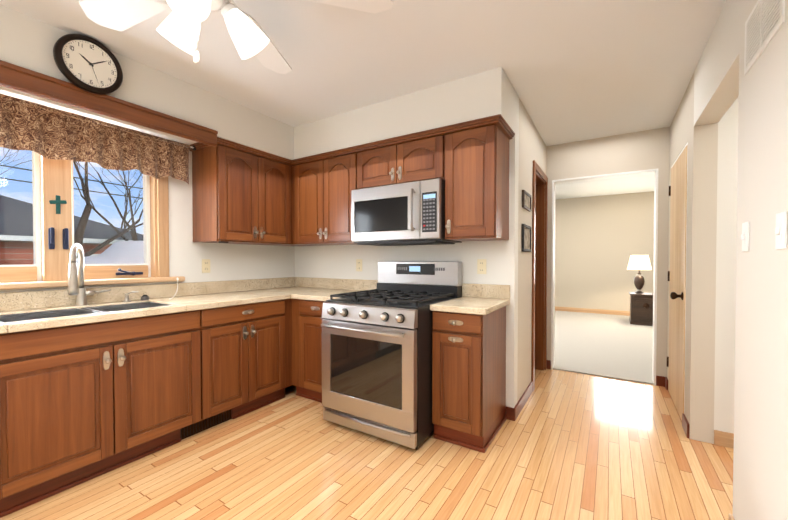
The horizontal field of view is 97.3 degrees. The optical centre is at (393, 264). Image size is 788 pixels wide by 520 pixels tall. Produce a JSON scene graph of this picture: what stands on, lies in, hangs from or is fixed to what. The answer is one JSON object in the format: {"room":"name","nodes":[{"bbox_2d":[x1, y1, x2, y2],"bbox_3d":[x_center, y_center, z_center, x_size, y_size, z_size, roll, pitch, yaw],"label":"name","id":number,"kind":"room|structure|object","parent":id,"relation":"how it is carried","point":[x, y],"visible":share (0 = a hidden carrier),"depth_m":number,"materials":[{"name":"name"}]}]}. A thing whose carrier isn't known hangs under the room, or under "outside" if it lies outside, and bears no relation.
{"room":"kitchen","nodes":[
{"label":"kitchen","id":0,"kind":"room"},
{"bbox_2d":[141,295,149,299],"bbox_3d":[-1.820,0.237,2.536,0.052,0.037,0.052,1,1,32],"label":"stopper","id":1,"kind":"object","parent":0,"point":[144,297],"visible":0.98,"depth_m":2.52,"materials":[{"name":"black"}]},
{"bbox_2d":[0,4,291,159],"bbox_3d":[-2.416,-1.105,1.279,0.420,0.310,5.670,1,1,32],"label":"soffit","id":2,"kind":"structure","parent":0,"point":[27,42],"depth_m":2.28,"materials":[{"name":"white paint"}]},
{"bbox_2d":[53,33,122,94],"bbox_3d":[-1.708,-1.117,1.944,0.076,0.300,0.300,1,1,32],"label":"wall clock","id":3,"kind":"object","parent":2,"relation":"attached to","point":[87,64],"visible":1,"depth_m":1.92,"materials":[{"name":"black"}]},
{"bbox_2d":[0,60,217,146],"bbox_3d":[-2.461,-0.918,0.814,0.060,0.120,4.230,1,1,32],"label":"valance board","id":4,"kind":"object","parent":2,"relation":"attached to","point":[24,80],"visible":0.96,"depth_m":1.99,"materials":[{"name":"brown wood"}]},
{"bbox_2d":[0,144,294,292],"bbox_3d":[-2.289,-0.052,2.082,0.200,2.440,7.380,1,1,32],"label":"wall","id":5,"kind":"structure","parent":0,"point":[187,255],"depth_m":2.94,"materials":[{"name":"white paint"}]},
{"bbox_2d":[0,110,184,289],"bbox_3d":[-2.122,-0.414,2.237,0.185,1.104,1.394,1,1,32],"label":"casement window","id":6,"kind":"structure","parent":5,"relation":"in","point":[53,210],"depth_m":2.22,"materials":[{"name":"brown wood"}]},
{"bbox_2d":[202,259,209,272],"bbox_3d":[-1.610,0.010,2.973,0.008,0.116,0.072,1,1,32],"label":"outlet","id":7,"kind":"object","parent":5,"relation":"attached to","point":[205,265],"visible":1,"depth_m":2.97,"materials":[{"name":"beige plastic"}]},
{"bbox_2d":[189,138,284,245],"bbox_3d":[-1.325,-0.578,3.078,0.368,0.773,0.714,1,1,32],"label":"upper cabinet","id":8,"kind":"object","parent":5,"relation":"attached to","point":[242,194],"depth_m":2.84,"materials":[{"name":"brown wood"}]},
{"bbox_2d":[0,0,725,145],"bbox_3d":[0.064,-1.300,0.593,5.750,0.100,7.380,1,1,32],"label":"ceiling","id":9,"kind":"structure","parent":0,"point":[577,70],"depth_m":2.09,"materials":[{"name":"white paint"}]},
{"bbox_2d":[79,0,392,73],"bbox_3d":[-0.704,-0.979,1.221,1.288,0.559,1.280,1,1,32],"label":"ceiling fan light","id":10,"kind":"object","parent":9,"relation":"hanging from","point":[180,26],"visible":1,"depth_m":1.37,"materials":[{"name":"white"}]},
{"bbox_2d":[0,369,733,519],"bbox_3d":[0.033,1.241,0.582,5.750,0.100,7.265,1,1,32],"label":"floor","id":11,"kind":"structure","parent":0,"point":[565,445],"depth_m":1.95,"materials":[{"name":"brown wood"}]},
{"bbox_2d":[0,331,183,517],"bbox_3d":[-1.835,0.833,2.060,0.601,0.670,0.886,1,1,32],"label":"base cabinet","id":12,"kind":"object","parent":11,"relation":"on","point":[81,403],"depth_m":1.82,"materials":[{"name":"brown wood"}]},
{"bbox_2d":[140,299,287,438],"bbox_3d":[-1.394,0.726,2.764,0.601,0.864,0.815,1,1,32],"label":"base cabinet","id":13,"kind":"object","parent":11,"relation":"on","point":[236,357],"depth_m":2.52,"materials":[{"name":"brown wood"}]},
{"bbox_2d":[288,299,291,385],"bbox_3d":[-1.023,0.717,3.358,0.601,0.864,0.705,1,1,32],"label":"base cabinet","id":14,"kind":"object","parent":11,"relation":"on","point":[289,300],"depth_m":3.02,"materials":[{"name":"brown wood"}]},
{"bbox_2d":[0,277,299,333],"bbox_3d":[-2.220,0.241,1.411,0.630,0.145,5.268,1,1,32],"label":"countertop","id":15,"kind":"structure","parent":14,"relation":"on","point":[192,296],"depth_m":2.37,"materials":[{"name":"stone"}]},
{"bbox_2d":[0,302,169,322],"bbox_3d":[-1.796,0.382,2.063,0.399,0.220,0.774,1,1,32],"label":"undermount sink","id":16,"kind":"object","parent":15,"relation":"in","point":[46,314],"visible":0.02,"depth_m":2.10,"materials":[{"name":"silver metal"}]},
{"bbox_2d":[68,243,110,305],"bbox_3d":[-1.940,0.063,2.214,0.184,0.394,0.250,1,1,32],"label":"kitchen faucet","id":17,"kind":"object","parent":15,"relation":"on","point":[76,281],"visible":1,"depth_m":2.20,"materials":[{"name":"silver metal"}]},
{"bbox_2d":[123,291,138,301],"bbox_3d":[-1.847,0.220,2.430,0.099,0.075,0.066,1,1,32],"label":"soap dispenser","id":18,"kind":"object","parent":15,"relation":"on","point":[126,297],"visible":0.96,"depth_m":2.43,"materials":[{"name":"silver metal"}]},
{"bbox_2d":[292,277,377,301],"bbox_3d":[-0.490,0.216,3.077,0.538,0.145,0.609,1,1,32],"label":"countertop","id":19,"kind":"structure","parent":14,"relation":"on","point":[315,289],"depth_m":3.35,"materials":[{"name":"stone"}]},
{"bbox_2d":[292,299,325,402],"bbox_3d":[-0.512,0.721,3.092,0.582,0.865,0.616,1,1,32],"label":"base cabinet","id":20,"kind":"object","parent":11,"relation":"on","point":[307,318],"visible":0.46,"depth_m":2.92,"materials":[{"name":"brown wood"}]},
{"bbox_2d":[321,261,461,448],"bbox_3d":[-0.008,0.568,2.619,0.764,1.185,0.867,1,1,32],"label":"gas range","id":21,"kind":"object","parent":11,"relation":"on","point":[377,362],"visible":0.98,"depth_m":2.31,"materials":[{"name":"silver metal"}]},
{"bbox_2d":[432,306,506,452],"bbox_3d":[0.539,0.731,2.436,0.352,0.865,0.616,1,1,32],"label":"base cabinet","id":22,"kind":"object","parent":11,"relation":"on","point":[469,381],"visible":1,"depth_m":2.23,"materials":[{"name":"brown wood"}]},
{"bbox_2d":[430,283,509,314],"bbox_3d":[0.550,0.226,2.431,0.372,0.145,0.603,1,1,32],"label":"countertop","id":23,"kind":"structure","parent":22,"relation":"on","point":[481,299],"depth_m":2.50,"materials":[{"name":"stone"}]},
{"bbox_2d":[292,67,514,159],"bbox_3d":[-0.010,-1.129,2.894,1.890,0.310,0.380,1,1,32],"label":"soffit","id":24,"kind":"structure","parent":0,"point":[488,93],"depth_m":2.57,"materials":[{"name":"white paint"}]},
{"bbox_2d":[295,91,518,407],"bbox_3d":[-0.068,-0.069,3.241,2.340,2.440,0.120,1,1,32],"label":"wall","id":25,"kind":"structure","parent":0,"point":[339,261],"depth_m":2.75,"materials":[{"name":"white paint"}]},
{"bbox_2d":[285,146,356,245],"bbox_3d":[-0.576,-0.580,3.219,0.792,0.773,0.436,1,1,32],"label":"upper cabinet","id":26,"kind":"object","parent":25,"relation":"attached to","point":[318,187],"depth_m":3.10,"materials":[{"name":"brown wood"}]},
{"bbox_2d":[356,259,361,270],"bbox_3d":[-0.335,0.005,3.333,0.072,0.116,0.008,1,1,32],"label":"electrical outlet","id":27,"kind":"object","parent":25,"relation":"attached to","point":[358,264],"visible":1,"depth_m":3.33,"materials":[{"name":"beige plastic"}]},
{"bbox_2d":[357,126,444,188],"bbox_3d":[0.114,-0.789,2.828,0.790,0.344,0.362,1,1,32],"label":"upper cabinet","id":28,"kind":"object","parent":25,"relation":"attached to","point":[414,157],"depth_m":2.64,"materials":[{"name":"brown wood"}]},
{"bbox_2d":[351,178,461,245],"bbox_3d":[0.082,-0.388,2.782,0.785,0.445,0.484,1,1,32],"label":"microwave","id":29,"kind":"object","parent":28,"relation":"attached to","point":[409,213],"visible":1,"depth_m":2.60,"materials":[{"name":"silver metal"}]},
{"bbox_2d":[445,118,512,240],"bbox_3d":[0.606,-0.570,2.524,0.366,0.773,0.362,1,1,32],"label":"upper cabinet","id":30,"kind":"object","parent":25,"relation":"attached to","point":[476,153],"depth_m":2.37,"materials":[{"name":"brown wood"}]},
{"bbox_2d":[477,259,485,273],"bbox_3d":[0.682,0.014,2.697,0.072,0.116,0.008,1,1,32],"label":"electrical outlet","id":31,"kind":"object","parent":25,"relation":"attached to","point":[481,266],"visible":1,"depth_m":2.69,"materials":[{"name":"beige plastic"}]},
{"bbox_2d":[517,98,546,401],"bbox_3d":[1.263,-0.069,3.276,0.120,2.440,1.350,1,1,32],"label":"wall","id":32,"kind":"structure","parent":0,"point":[532,146],"depth_m":2.90,"materials":[{"name":"beige paint"}]},
{"bbox_2d":[510,381,532,420],"bbox_3d":[1.068,1.109,2.864,0.024,0.095,0.684,1,1,32],"label":"baseboard","id":33,"kind":"structure","parent":32,"relation":"attached to","point":[514,412],"depth_m":2.75,"materials":[{"name":"brown wood"}]},
{"bbox_2d":[521,224,530,251],"bbox_3d":[1.103,-0.219,2.884,0.019,0.220,0.300,1,1,32],"label":"framed picture","id":34,"kind":"object","parent":32,"relation":"attached to","point":[526,229],"depth_m":2.87,"materials":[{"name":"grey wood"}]},
{"bbox_2d":[522,190,530,211],"bbox_3d":[1.103,-0.529,2.880,0.019,0.140,0.300,1,1,32],"label":"framed picture","id":35,"kind":"object","parent":32,"relation":"attached to","point":[526,197],"depth_m":2.86,"materials":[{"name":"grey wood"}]},
{"bbox_2d":[531,160,547,390],"bbox_3d":[1.414,0.100,3.503,0.138,2.095,0.780,1,1,32],"label":"door frame","id":36,"kind":"structure","parent":32,"relation":"attached to","point":[539,262],"depth_m":3.75,"materials":[{"name":"brown wood"}]},
{"bbox_2d":[553,311,653,384],"bbox_3d":[3.461,1.161,5.585,6.840,0.112,4.855,1,1,32],"label":"floor","id":37,"kind":"structure","parent":0,"point":[620,347],"depth_m":4.74,"materials":[{"name":"beige carpet"}]},
{"bbox_2d":[555,306,629,315],"bbox_3d":[4.680,1.028,7.535,6.600,0.095,0.014,1,1,32],"label":"baseboard","id":38,"kind":"structure","parent":37,"relation":"on","point":[585,310],"depth_m":7.69,"materials":[{"name":"brown wood"}]},
{"bbox_2d":[629,292,652,325],"bbox_3d":[4.839,0.814,6.332,0.900,0.560,0.519,1,1,32],"label":"dresser","id":39,"kind":"object","parent":37,"relation":"on","point":[641,309],"visible":0.35,"depth_m":6.28,"materials":[{"name":"brown wood"}]},
{"bbox_2d":[627,255,651,293],"bbox_3d":[4.589,0.175,6.490,0.380,0.710,0.380,1,1,32],"label":"table lamp","id":40,"kind":"object","parent":39,"relation":"on","point":[639,262],"visible":1,"depth_m":6.41,"materials":[{"name":"white fabric"}]},
{"bbox_2d":[555,191,653,310],"bbox_3d":[2.241,-0.154,3.613,6.840,2.600,0.020,1,1,32],"label":"wall","id":41,"kind":"structure","parent":0,"point":[600,241],"depth_m":3.61,"materials":[{"name":"beige paint"}]},
{"bbox_2d":[556,174,653,198],"bbox_3d":[3.491,-1.534,5.594,6.840,0.100,4.740,1,1,32],"label":"ceiling","id":42,"kind":"structure","parent":0,"point":[625,185],"depth_m":6.73,"materials":[{"name":"white paint"}]},
{"bbox_2d":[546,127,669,376],"bbox_3d":[2.154,-0.074,3.586,1.303,2.440,0.120,1,1,32],"label":"wall","id":43,"kind":"structure","parent":0,"point":[640,150],"depth_m":3.40,"materials":[{"name":"beige paint"}]},
{"bbox_2d":[551,169,657,384],"bbox_3d":[2.146,0.115,3.598,0.922,2.061,0.152,1,1,32],"label":"trim","id":44,"kind":"structure","parent":43,"relation":"attached to","point":[614,175],"depth_m":3.46,"materials":[{"name":"white wood"}]},
{"bbox_2d":[714,96,738,432],"bbox_3d":[2.973,-0.047,1.754,2.027,2.440,0.120,1,1,32],"label":"wall","id":45,"kind":"structure","parent":0,"point":[726,248],"depth_m":2.20,"materials":[{"name":"white paint"}]},
{"bbox_2d":[714,430,733,448],"bbox_3d":[2.886,1.126,1.747,1.907,0.095,0.014,1,1,32],"label":"baseboard","id":46,"kind":"structure","parent":45,"relation":"attached to","point":[723,439],"depth_m":2.22,"materials":[{"name":"brown wood"}]},
{"bbox_2d":[667,0,787,519],"bbox_3d":[1.837,-0.050,1.945,0.140,2.440,3.000,1,1,32],"label":"wall","id":47,"kind":"structure","parent":0,"point":[720,82],"depth_m":1.33,"materials":[{"name":"white paint"}]},
{"bbox_2d":[667,146,686,419],"bbox_3d":[2.284,0.142,2.834,0.111,2.006,0.770,1,1,32],"label":"closet door","id":48,"kind":"structure","parent":47,"relation":"in","point":[677,278],"depth_m":2.74,"materials":[{"name":"beige wood"}]},
{"bbox_2d":[671,142,687,410],"bbox_3d":[2.351,0.138,2.788,0.119,2.040,0.810,1,1,32],"label":"trim","id":49,"kind":"structure","parent":47,"relation":"attached to","point":[686,249],"depth_m":2.49,"materials":[{"name":"beige wood"}]},
{"bbox_2d":[728,513,734,519],"bbox_3d":[1.195,1.136,1.078,0.014,0.095,1.020,1,1,32],"label":"baseboard","id":50,"kind":"structure","parent":47,"relation":"attached to","point":[730,517],"depth_m":1.50,"materials":[{"name":"brown wood"}]},
{"bbox_2d":[741,221,749,251],"bbox_3d":[1.395,-0.111,1.383,0.016,0.116,0.072,1,1,32],"label":"light switch","id":51,"kind":"object","parent":47,"relation":"attached to","point":[745,234],"visible":1,"depth_m":1.37,"materials":[{"name":"white plastic"}]},
{"bbox_2d":[744,0,784,74],"bbox_3d":[1.322,-0.870,1.246,0.006,0.210,0.370,1,1,32],"label":"air vent","id":52,"kind":"object","parent":47,"relation":"in","point":[765,21],"visible":1,"depth_m":1.25,"materials":[{"name":"white plastic"}]},
{"bbox_2d":[775,211,786,248],"bbox_3d":[1.215,-0.107,1.094,0.016,0.116,0.072,1,1,32],"label":"light switch","id":53,"kind":"object","parent":47,"relation":"attached to","point":[781,231],"visible":1,"depth_m":1.08,"materials":[{"name":"white plastic"}]},
{"label":"outside","id":54,"kind":"structure","parent":0,"visible":0},
{"bbox_3d":[-42.124,1.371,49.199,116.670,0.300,200.000,1,1,32],"label":"ground","id":55,"kind":"structure","parent":54,"visible":0},
{"bbox_2d":[0,149,31,174],"bbox_3d":[-27.179,-4.414,23.664,6.917,12.061,5.304,1,1,32],"label":"tree","id":56,"kind":"object","parent":55,"relation":"on","point":[12,161],"depth_m":24.16,"materials":[{"name":"brown plant"}]},
{"bbox_2d":[0,195,142,264],"bbox_3d":[-18.818,-0.735,14.440,10.000,4.940,12.800,1,1,32],"label":"house","id":57,"kind":"structure","parent":55,"relation":"on","point":[28,242],"depth_m":14.18,"materials":[{"name":"white"}]},
{"bbox_2d":[0,161,142,257],"bbox_3d":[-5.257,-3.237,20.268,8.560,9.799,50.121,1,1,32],"label":"tree","id":58,"kind":"object","parent":55,"relation":"on","point":[78,239],"depth_m":10.69,"materials":[{"name":"brown plant"}]},
{"bbox_2d":[73,161,141,240],"bbox_3d":[-9.893,-2.099,11.305,4.879,7.792,4.779,1,1,32],"label":"tree","id":59,"kind":"object","parent":55,"relation":"on","point":[134,234],"depth_m":11.97,"materials":[{"name":"brown plant"}]},
{"bbox_2d":[76,241,143,263],"bbox_3d":[-6.595,0.587,9.299,2.100,2.450,5.200,1,1,32],"label":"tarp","id":60,"kind":"object","parent":55,"relation":"on","point":[139,258],"depth_m":8.37,"materials":[{"name":"grey"}]},
{"bbox_2d":[100,168,142,228],"bbox_3d":[-20.355,-4.165,27.073,7.295,11.456,4.884,1,1,32],"label":"tree","id":61,"kind":"object","parent":55,"relation":"on","point":[126,202],"depth_m":26.95,"materials":[{"name":"brown plant"}]},
{"bbox_3d":[-2.099,-0.928,1.997,0.020,0.032,1.880,1,1,32],"label":"curtain rod","id":62,"kind":"object","parent":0,"visible":0},
{"bbox_2d":[0,94,189,184],"bbox_3d":[-2.103,-0.783,1.993,0.071,0.314,1.805,1,1,32],"label":"curtain valance","id":63,"kind":"object","parent":62,"relation":"hanging from","point":[38,129],"visible":1,"depth_m":2.21,"materials":[{"name":"fabric"}]}
]}

